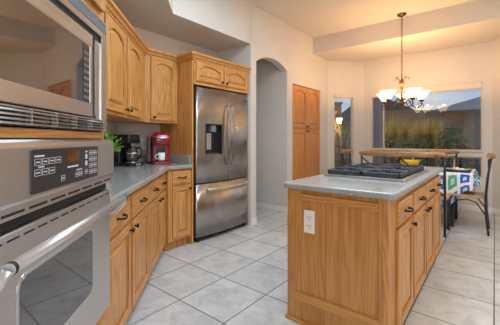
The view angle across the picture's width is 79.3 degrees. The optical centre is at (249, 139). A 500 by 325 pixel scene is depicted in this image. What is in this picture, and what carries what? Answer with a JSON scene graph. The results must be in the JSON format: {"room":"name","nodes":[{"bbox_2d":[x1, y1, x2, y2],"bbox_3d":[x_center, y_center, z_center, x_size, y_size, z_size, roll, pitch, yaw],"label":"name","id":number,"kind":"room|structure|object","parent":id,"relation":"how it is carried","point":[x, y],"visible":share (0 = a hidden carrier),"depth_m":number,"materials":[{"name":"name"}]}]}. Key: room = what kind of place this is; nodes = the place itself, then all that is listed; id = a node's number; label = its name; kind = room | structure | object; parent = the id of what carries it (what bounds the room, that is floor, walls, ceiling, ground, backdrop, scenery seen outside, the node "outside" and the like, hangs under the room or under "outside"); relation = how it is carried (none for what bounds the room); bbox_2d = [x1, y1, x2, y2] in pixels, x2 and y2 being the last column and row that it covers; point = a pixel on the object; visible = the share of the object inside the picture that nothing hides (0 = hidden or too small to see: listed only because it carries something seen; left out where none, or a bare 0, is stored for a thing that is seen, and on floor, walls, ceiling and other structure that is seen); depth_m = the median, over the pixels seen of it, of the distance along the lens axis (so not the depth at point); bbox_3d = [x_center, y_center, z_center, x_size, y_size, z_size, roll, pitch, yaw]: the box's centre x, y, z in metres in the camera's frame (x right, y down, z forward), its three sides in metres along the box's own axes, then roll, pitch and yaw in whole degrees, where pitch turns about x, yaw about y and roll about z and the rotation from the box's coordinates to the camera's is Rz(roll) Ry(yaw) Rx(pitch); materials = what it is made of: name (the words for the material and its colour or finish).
{"room":"kitchen","nodes":[
{"label":"kitchen","id":0,"kind":"room"},
{"bbox_2d":[104,121,116,139],"bbox_3d":[-1.230,-0.345,0.320,0.100,3.090,6.249,0,0,-6],"label":"wall","id":1,"kind":"structure","parent":0,"point":[112,126],"depth_m":3.22,"materials":[{"name":"paint"}]},
{"bbox_2d":[104,12,144,121],"bbox_3d":[-1.196,-0.552,2.384,0.387,0.735,1.950,0,0,-6],"label":"upper cabinet","id":2,"kind":"object","parent":1,"relation":"attached to","point":[125,60],"visible":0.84,"depth_m":2.51,"materials":[{"name":"brown wood"}]},
{"bbox_2d":[106,0,250,73],"bbox_3d":[-0.831,-0.951,2.937,0.820,0.078,2.942,0,0,19],"label":"crown molding","id":3,"kind":"structure","parent":2,"relation":"attached to","point":[112,9],"depth_m":3.37,"materials":[{"name":"brown wood"}]},
{"bbox_2d":[137,154,190,163],"bbox_3d":[-1.310,0.235,2.627,0.774,0.101,2.386,0,0,16],"label":"backsplash","id":4,"kind":"structure","parent":1,"relation":"attached to","point":[181,159],"depth_m":3.56,"materials":[{"name":"grey stone"}]},
{"bbox_2d":[117,26,216,154],"bbox_3d":[-1.050,-0.345,4.021,0.100,3.090,1.622,0,0,39],"label":"wall","id":5,"kind":"structure","parent":0,"point":[152,40],"depth_m":3.75,"materials":[{"name":"paint"}]},
{"bbox_2d":[141,138,146,148],"bbox_3d":[-1.268,0.055,3.664,0.009,0.130,0.130,0,0,39],"label":"wall outlet","id":6,"kind":"object","parent":5,"relation":"attached to","point":[143,140],"visible":0.41,"depth_m":3.64,"materials":[{"name":"white plastic"}]},
{"bbox_2d":[118,55,176,124],"bbox_3d":[-1.159,-0.552,3.482,0.400,0.735,0.551,0,0,39],"label":"upper cabinet","id":7,"kind":"object","parent":5,"relation":"attached to","point":[160,74],"visible":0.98,"depth_m":3.40,"materials":[{"name":"brown wood"}]},
{"bbox_2d":[113,0,250,51],"bbox_3d":[-0.881,-1.619,1.075,1.557,0.582,7.183,0,0,2],"label":"ceiling","id":8,"kind":"structure","parent":0,"point":[213,25],"depth_m":3.62,"materials":[{"name":"paint"}]},
{"bbox_2d":[217,4,327,224],"bbox_3d":[-0.201,-0.345,5.970,2.560,3.090,2.485,0,0,39],"label":"wall","id":9,"kind":"structure","parent":0,"point":[279,56],"depth_m":5.04,"materials":[{"name":"paint"}]},
{"bbox_2d":[251,207,287,224],"bbox_3d":[0.800,1.157,5.161,0.014,0.085,2.470,0,0,39],"label":"baseboard","id":10,"kind":"structure","parent":9,"relation":"attached to","point":[254,220],"depth_m":4.24,"materials":[{"name":"white"}]},
{"bbox_2d":[256,202,286,212],"bbox_3d":[-0.393,1.157,5.734,2.560,0.085,0.014,0,0,39],"label":"baseboard","id":11,"kind":"structure","parent":9,"relation":"attached to","point":[259,205],"depth_m":5.11,"materials":[{"name":"white"}]},
{"bbox_2d":[125,207,499,324],"bbox_3d":[0.306,1.225,2.122,8.200,0.050,9.080,0,0,39],"label":"floor","id":12,"kind":"structure","parent":0,"point":[239,275],"depth_m":2.52,"materials":[{"name":"tile"}]},
{"bbox_2d":[0,0,105,324],"bbox_3d":[-0.915,0.142,0.961,0.648,2.115,0.900,0,0,-6],"label":"tall cabinet","id":13,"kind":"object","parent":12,"relation":"on","point":[98,6],"visible":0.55,"depth_m":1.14,"materials":[{"name":"brown wood"}]},
{"bbox_2d":[0,0,107,131],"bbox_3d":[-0.863,-0.290,0.967,0.472,0.509,0.882,0,0,-6],"label":"microwave","id":14,"kind":"object","parent":13,"relation":"in","point":[53,53],"visible":1,"depth_m":0.96,"materials":[{"name":"grey metal"}]},
{"bbox_2d":[0,139,127,324],"bbox_3d":[-0.828,0.393,0.957,0.640,0.784,0.895,0,0,-6],"label":"oven","id":15,"kind":"object","parent":13,"relation":"in","point":[55,205],"visible":1,"depth_m":0.92,"materials":[{"name":"metal"}]},
{"bbox_2d":[105,184,148,324],"bbox_3d":[-1.010,0.766,1.883,0.608,0.868,0.945,0,0,-6],"label":"base cabinet","id":16,"kind":"object","parent":12,"relation":"on","point":[129,228],"visible":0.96,"depth_m":1.85,"materials":[{"name":"brown wood"}]},
{"bbox_2d":[105,154,192,202],"bbox_3d":[-0.991,0.257,2.622,0.844,0.143,2.414,0,0,-6],"label":"countertop","id":17,"kind":"structure","parent":16,"relation":"on","point":[125,180],"depth_m":2.51,"materials":[{"name":"grey stone"}]},
{"bbox_2d":[104,132,123,183],"bbox_3d":[-0.958,0.117,1.960,0.257,0.338,0.250,0,0,39],"label":"potted plant","id":18,"kind":"object","parent":17,"relation":"on","point":[106,136],"visible":0.24,"depth_m":1.95,"materials":[{"name":"green plant"}]},
{"bbox_2d":[113,135,142,166],"bbox_3d":[-1.292,0.118,3.244,0.307,0.335,0.200,0,0,17],"label":"coffee maker","id":19,"kind":"object","parent":17,"relation":"on","point":[128,156],"visible":0.88,"depth_m":3.18,"materials":[{"name":"black plastic"}]},
{"bbox_2d":[146,132,170,164],"bbox_3d":[-1.063,0.102,3.502,0.264,0.367,0.308,0,0,-23],"label":"brewer","id":20,"kind":"object","parent":17,"relation":"on","point":[158,142],"visible":0.97,"depth_m":3.46,"materials":[{"name":"red plastic"}]},
{"bbox_2d":[155,153,164,160],"bbox_3d":[-1.027,0.200,3.458,0.104,0.090,0.080,0,0,3],"label":"mug","id":21,"kind":"object","parent":20,"relation":"on","point":[161,156],"visible":1,"depth_m":3.42,"materials":[{"name":"white ceramic"}]},
{"bbox_2d":[147,173,166,274],"bbox_3d":[-1.100,0.766,2.751,0.608,0.868,0.790,0,0,-6],"label":"base cabinet","id":22,"kind":"object","parent":12,"relation":"on","point":[157,192],"visible":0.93,"depth_m":2.67,"materials":[{"name":"brown wood"}]},
{"bbox_2d":[163,168,191,250],"bbox_3d":[-1.012,0.766,3.434,0.638,0.868,0.435,0,0,39],"label":"base cabinet","id":23,"kind":"object","parent":12,"relation":"on","point":[178,188],"visible":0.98,"depth_m":3.28,"materials":[{"name":"brown wood"}]},
{"bbox_2d":[160,59,248,243],"bbox_3d":[-0.559,0.140,4.002,0.675,2.120,1.008,0,0,39],"label":"refrigerator surround","id":24,"kind":"object","parent":12,"relation":"on","point":[191,73],"visible":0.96,"depth_m":3.57,"materials":[{"name":"brown wood"}]},
{"bbox_2d":[193,86,247,242],"bbox_3d":[-0.512,0.292,3.975,0.712,1.815,0.935,0,0,39],"label":"refrigerator","id":25,"kind":"object","parent":12,"relation":"on","point":[220,118],"visible":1,"depth_m":3.71,"materials":[{"name":"grey metal"}]},
{"bbox_2d":[293,84,319,179],"bbox_3d":[0.838,0.133,5.639,0.580,2.135,1.020,0,0,39],"label":"pantry cabinet","id":26,"kind":"object","parent":12,"relation":"on","point":[306,102],"visible":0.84,"depth_m":5.43,"materials":[{"name":"brown wood"}]},
{"bbox_2d":[340,149,352,166],"bbox_3d":[1.851,0.692,5.196,0.514,1.019,0.480,0,0,39],"label":"dining chair","id":27,"kind":"object","parent":12,"relation":"on","point":[349,151],"visible":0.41,"depth_m":5.37,"materials":[{"name":"brown wood"}]},
{"bbox_2d":[285,174,443,324],"bbox_3d":[1.097,0.764,2.523,0.715,0.872,1.861,0,0,39],"label":"base cabinet","id":28,"kind":"object","parent":12,"relation":"on","point":[353,260],"visible":0.97,"depth_m":1.83,"materials":[{"name":"brown wood"}]},
{"bbox_2d":[304,210,314,233],"bbox_3d":[0.379,0.527,1.926,0.074,0.145,0.008,0,0,39],"label":"outlet plate","id":29,"kind":"object","parent":28,"relation":"attached to","point":[309,215],"depth_m":1.92,"materials":[{"name":"white plastic"}]},
{"bbox_2d":[284,166,443,200],"bbox_3d":[1.099,0.306,2.547,0.703,0.040,1.940,0,0,39],"label":"countertop","id":30,"kind":"structure","parent":28,"relation":"on","point":[367,188],"depth_m":1.90,"materials":[{"name":"grey stone"}]},
{"bbox_2d":[324,163,428,181],"bbox_3d":[1.096,0.259,2.543,0.585,0.054,0.930,0,0,39],"label":"cooktop","id":31,"kind":"object","parent":30,"relation":"in","point":[373,171],"visible":1,"depth_m":2.31,"materials":[{"name":"metal"}]},
{"bbox_2d":[330,169,423,178],"bbox_3d":[1.092,0.271,2.546,0.535,0.003,0.870,0,0,39],"label":"grate","id":32,"kind":"object","parent":31,"relation":"on","point":[417,171],"depth_m":2.22,"materials":[{"name":"grey metal"}]},
{"bbox_2d":[359,150,450,237],"bbox_3d":[2.099,0.676,4.131,1.060,1.050,0.470,0,0,39],"label":"bench","id":33,"kind":"object","parent":12,"relation":"on","point":[407,154],"visible":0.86,"depth_m":3.86,"materials":[{"name":"brown wood"}]},
{"bbox_2d":[426,150,459,167],"bbox_3d":[3.146,0.692,4.967,0.480,1.019,0.514,0,0,39],"label":"dining chair","id":34,"kind":"object","parent":12,"relation":"on","point":[455,152],"visible":0.24,"depth_m":5.08,"materials":[{"name":"brown wood"}]},
{"bbox_2d":[450,199,457,226],"bbox_3d":[2.545,0.825,4.671,1.480,0.751,0.760,0,0,39],"label":"dining table","id":35,"kind":"object","parent":12,"relation":"on","point":[454,210],"visible":0.16,"depth_m":4.14,"materials":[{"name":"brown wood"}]},
{"bbox_2d":[439,168,480,207],"bbox_3d":[2.544,0.684,4.671,1.625,0.482,0.906,0,0,39],"label":"tablecloth","id":36,"kind":"object","parent":35,"relation":"on","point":[456,182],"visible":0.19,"depth_m":4.00,"materials":[{"name":"fabric"}]},
{"bbox_2d":[401,160,419,164],"bbox_3d":[2.462,0.381,4.648,0.290,0.117,0.290,0,0,39],"label":"serving bowl","id":37,"kind":"object","parent":36,"relation":"on","point":[410,162],"visible":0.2,"depth_m":4.54,"materials":[{"name":"yellow ceramic"}]},
{"bbox_2d":[446,169,471,172],"bbox_3d":[2.899,0.438,4.203,0.300,0.004,0.420,0,0,39],"label":"placemat","id":38,"kind":"object","parent":36,"relation":"on","point":[467,171],"visible":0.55,"depth_m":4.06,"materials":[{"name":"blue fabric"}]},
{"bbox_3d":[2.899,0.424,4.203,0.262,0.021,0.262,0,0,39],"label":"plate","id":39,"kind":"object","parent":38,"relation":"on","visible":0},
{"bbox_2d":[450,167,465,170],"bbox_3d":[2.899,0.409,4.203,0.140,0.034,0.200,0,0,16],"label":"napkin","id":40,"kind":"object","parent":39,"relation":"on","point":[455,168],"visible":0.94,"depth_m":4.12,"materials":[{"name":"white fabric"}]},
{"bbox_2d":[446,153,495,235],"bbox_3d":[2.942,0.692,4.013,0.514,1.019,0.480,0,0,39],"label":"dining chair","id":41,"kind":"object","parent":12,"relation":"on","point":[490,156],"visible":0.84,"depth_m":3.80,"materials":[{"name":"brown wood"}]},
{"bbox_2d":[328,61,363,168],"bbox_3d":[1.956,-0.206,6.237,0.778,2.813,0.140,0,0,-6],"label":"wall","id":42,"kind":"structure","parent":0,"point":[344,77],"depth_m":6.18,"materials":[{"name":"paint"}]},
{"bbox_2d":[334,98,352,167],"bbox_3d":[1.913,-0.087,6.213,0.413,1.675,0.040,0,0,-6],"label":"window","id":43,"kind":"structure","parent":42,"relation":"in","point":[334,98],"depth_m":6.21,"materials":[{"name":"beige"}]},
{"bbox_2d":[334,94,352,97],"bbox_3d":[1.917,-0.880,6.171,0.405,0.081,0.040,0,0,-6],"label":"roller blind","id":44,"kind":"object","parent":42,"relation":"attached to","point":[335,95],"visible":1,"depth_m":6.15,"materials":[{"name":"fabric"}]},
{"bbox_2d":[245,0,474,37],"bbox_3d":[0.611,-1.940,1.030,6.450,0.100,7.870,0,0,39],"label":"ceiling","id":45,"kind":"structure","parent":0,"point":[314,18],"depth_m":4.43,"materials":[{"name":"paint"}]},
{"bbox_2d":[376,12,429,110],"bbox_3d":[2.293,-1.165,4.567,0.744,1.447,0.738,0,0,39],"label":"chandelier","id":46,"kind":"object","parent":45,"relation":"hanging from","point":[385,95],"visible":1,"depth_m":4.49,"materials":[{"name":"white glass"}]},
{"bbox_2d":[313,0,499,61],"bbox_3d":[3.771,-1.792,4.396,5.790,0.397,1.340,0,0,39],"label":"ceiling","id":47,"kind":"structure","parent":0,"point":[477,21],"depth_m":4.78,"materials":[{"name":"paint"}]},
{"bbox_2d":[364,42,491,207],"bbox_3d":[3.193,-0.206,5.613,2.060,2.813,0.140,0,0,39],"label":"wall","id":48,"kind":"structure","parent":0,"point":[469,63],"depth_m":5.33,"materials":[{"name":"paint"}]},
{"bbox_2d":[372,89,481,150],"bbox_3d":[3.185,-0.380,5.594,1.790,1.160,0.040,0,0,39],"label":"window","id":49,"kind":"structure","parent":48,"relation":"in","point":[481,89],"depth_m":5.90,"materials":[{"name":"beige"}]},
{"bbox_2d":[371,81,481,97],"bbox_3d":[3.158,-0.895,5.561,1.782,0.121,0.040,0,0,39],"label":"roller blind","id":50,"kind":"object","parent":49,"relation":"attached to","point":[473,85],"visible":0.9,"depth_m":5.28,"materials":[{"name":"fabric"}]},
{"bbox_2d":[370,149,483,151],"bbox_3d":[3.153,0.205,5.555,1.830,0.020,0.060,0,0,39],"label":"trim","id":51,"kind":"structure","parent":48,"relation":"attached to","point":[370,149],"depth_m":5.67,"materials":[{"name":"beige"}]},
{"bbox_2d":[372,156,481,177],"bbox_3d":[3.185,0.472,5.594,1.790,0.355,0.040,0,0,39],"label":"window","id":52,"kind":"structure","parent":48,"relation":"in","point":[372,156],"depth_m":5.20,"materials":[{"name":"beige"}]},
{"bbox_2d":[441,204,491,212],"bbox_3d":[3.145,1.157,5.553,2.060,0.085,0.014,0,0,39],"label":"baseboard","id":53,"kind":"structure","parent":48,"relation":"attached to","point":[460,206],"depth_m":5.06,"materials":[{"name":"white"}]},
{"bbox_2d":[492,39,499,208],"bbox_3d":[4.104,-0.206,4.086,0.140,2.813,1.669,0,0,-6],"label":"wall","id":54,"kind":"structure","parent":0,"point":[495,44],"depth_m":4.84,"materials":[{"name":"paint"}]},
{"bbox_2d":[492,208,499,214],"bbox_3d":[4.028,1.157,4.078,0.014,0.085,1.669,0,0,-6],"label":"baseboard","id":55,"kind":"structure","parent":54,"relation":"attached to","point":[494,210],"depth_m":4.83,"materials":[{"name":"white"}]},
{"label":"outside","id":56,"kind":"structure","parent":0,"visible":0},
{"bbox_2d":[341,157,480,176],"bbox_3d":[12.197,1.410,22.945,50.000,0.180,39.000,0,0,39],"label":"ground","id":57,"kind":"structure","parent":56,"point":[479,172],"depth_m":15.73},
{"bbox_2d":[335,102,342,166],"bbox_3d":[2.747,0.084,9.750,0.394,2.531,0.360,0,0,0],"label":"pier","id":58,"kind":"structure","parent":57,"relation":"on","point":[337,104],"depth_m":9.60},
{"bbox_2d":[336,114,342,124],"bbox_3d":[2.770,-0.625,9.417,0.220,0.341,0.354,0,0,0],"label":"lantern","id":59,"kind":"object","parent":58,"relation":"attached to","point":[339,118],"visible":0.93,"depth_m":9.29,"materials":[{"name":"beige glass"}]},
{"bbox_2d":[335,121,350,166],"bbox_3d":[2.761,0.387,8.979,0.678,1.871,0.690,0,0,39],"label":"shrub","id":60,"kind":"object","parent":57,"relation":"on","point":[343,126],"visible":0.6,"depth_m":8.92,"materials":[{"name":"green plant"}]},
{"bbox_2d":[341,100,414,156],"bbox_3d":[8.179,-0.864,20.500,3.569,4.368,8.200,0,0,0],"label":"house","id":61,"kind":"structure","parent":57,"relation":"on","point":[346,115],"depth_m":21.01,"materials":[{"name":"beige paint"}]},
{"bbox_2d":[373,98,383,162],"bbox_3d":[3.511,-0.215,8.300,0.340,3.070,0.340,0,0,39],"label":"patio column","id":62,"kind":"structure","parent":57,"relation":"on","point":[377,103],"depth_m":8.19,"materials":[{"name":"grey paint"}]},
{"bbox_2d":[384,133,394,163],"bbox_3d":[4.286,0.560,9.501,0.576,1.523,0.567,0,0,39],"label":"shrub","id":63,"kind":"object","parent":57,"relation":"on","point":[386,134],"visible":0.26,"depth_m":9.38,"materials":[{"name":"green plant"}]},
{"bbox_2d":[385,116,399,163],"bbox_3d":[5.201,0.175,11.199,0.623,2.289,0.622,0,0,39],"label":"ornamental grass","id":64,"kind":"object","parent":57,"relation":"on","point":[392,133],"depth_m":11.12,"materials":[{"name":"yellow plant"}]},
{"bbox_2d":[391,136,408,163],"bbox_3d":[4.639,0.605,9.305,0.514,1.433,0.503,0,0,-2],"label":"shrub","id":65,"kind":"object","parent":57,"relation":"on","point":[397,144],"visible":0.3,"depth_m":9.28,"materials":[{"name":"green plant"}]},
{"bbox_2d":[395,119,409,159],"bbox_3d":[5.928,0.215,11.690,0.609,2.211,0.615,0,0,39],"label":"ornamental grass","id":66,"kind":"object","parent":57,"relation":"on","point":[404,131],"depth_m":11.62,"materials":[{"name":"yellow plant"}]},
{"bbox_2d":[406,136,421,163],"bbox_3d":[4.983,0.601,9.193,0.515,1.440,0.511,0,0,39],"label":"shrub","id":67,"kind":"object","parent":57,"relation":"on","point":[413,146],"visible":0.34,"depth_m":9.17,"materials":[{"name":"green plant"}]},
{"bbox_2d":[406,119,423,164],"bbox_3d":[6.126,0.253,11.202,0.599,2.135,0.606,0,0,39],"label":"ornamental grass","id":68,"kind":"object","parent":57,"relation":"on","point":[413,132],"depth_m":11.12,"materials":[{"name":"yellow plant"}]},
{"bbox_2d":[418,134,435,166],"bbox_3d":[5.525,0.579,9.396,0.505,1.484,0.500,0,0,17],"label":"shrub","id":69,"kind":"object","parent":57,"relation":"on","point":[422,143],"visible":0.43,"depth_m":9.35,"materials":[{"name":"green plant"}]},
{"bbox_2d":[420,117,435,165],"bbox_3d":[6.886,0.176,11.705,0.591,2.289,0.618,0,0,39],"label":"ornamental grass","id":70,"kind":"object","parent":57,"relation":"on","point":[426,126],"depth_m":11.62,"materials":[{"name":"yellow plant"}]},
{"bbox_2d":[384,110,474,168],"bbox_3d":[7.353,0.048,13.097,4.268,2.603,0.280,0,0,14],"label":"wall","id":71,"kind":"structure","parent":57,"relation":"on","point":[461,120],"depth_m":12.74,"materials":[{"name":"beige paint"}]},
{"bbox_2d":[430,116,449,166],"bbox_3d":[7.050,0.215,11.194,0.565,2.209,0.605,0,0,-28],"label":"ornamental grass","id":72,"kind":"object","parent":57,"relation":"on","point":[435,134],"depth_m":11.16,"materials":[{"name":"yellow plant"}]},
{"bbox_2d":[435,123,454,167],"bbox_3d":[5.884,0.413,9.006,0.589,1.816,0.620,0,0,39],"label":"shrub","id":73,"kind":"object","parent":57,"relation":"on","point":[446,143],"visible":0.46,"depth_m":9.01,"materials":[{"name":"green plant"}]},
{"bbox_2d":[434,97,480,170],"bbox_3d":[12.839,-0.626,13.854,8.800,3.893,5.854,0,0,-42],"label":"house","id":74,"kind":"structure","parent":57,"relation":"on","point":[474,104],"depth_m":12.44,"materials":[{"name":"grey"}]},
{"bbox_2d":[449,129,470,168],"bbox_3d":[5.996,0.516,8.602,0.519,1.611,0.559,0,0,39],"label":"shrub","id":75,"kind":"object","parent":57,"relation":"on","point":[460,136],"visible":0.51,"depth_m":8.56,"materials":[{"name":"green plant"}]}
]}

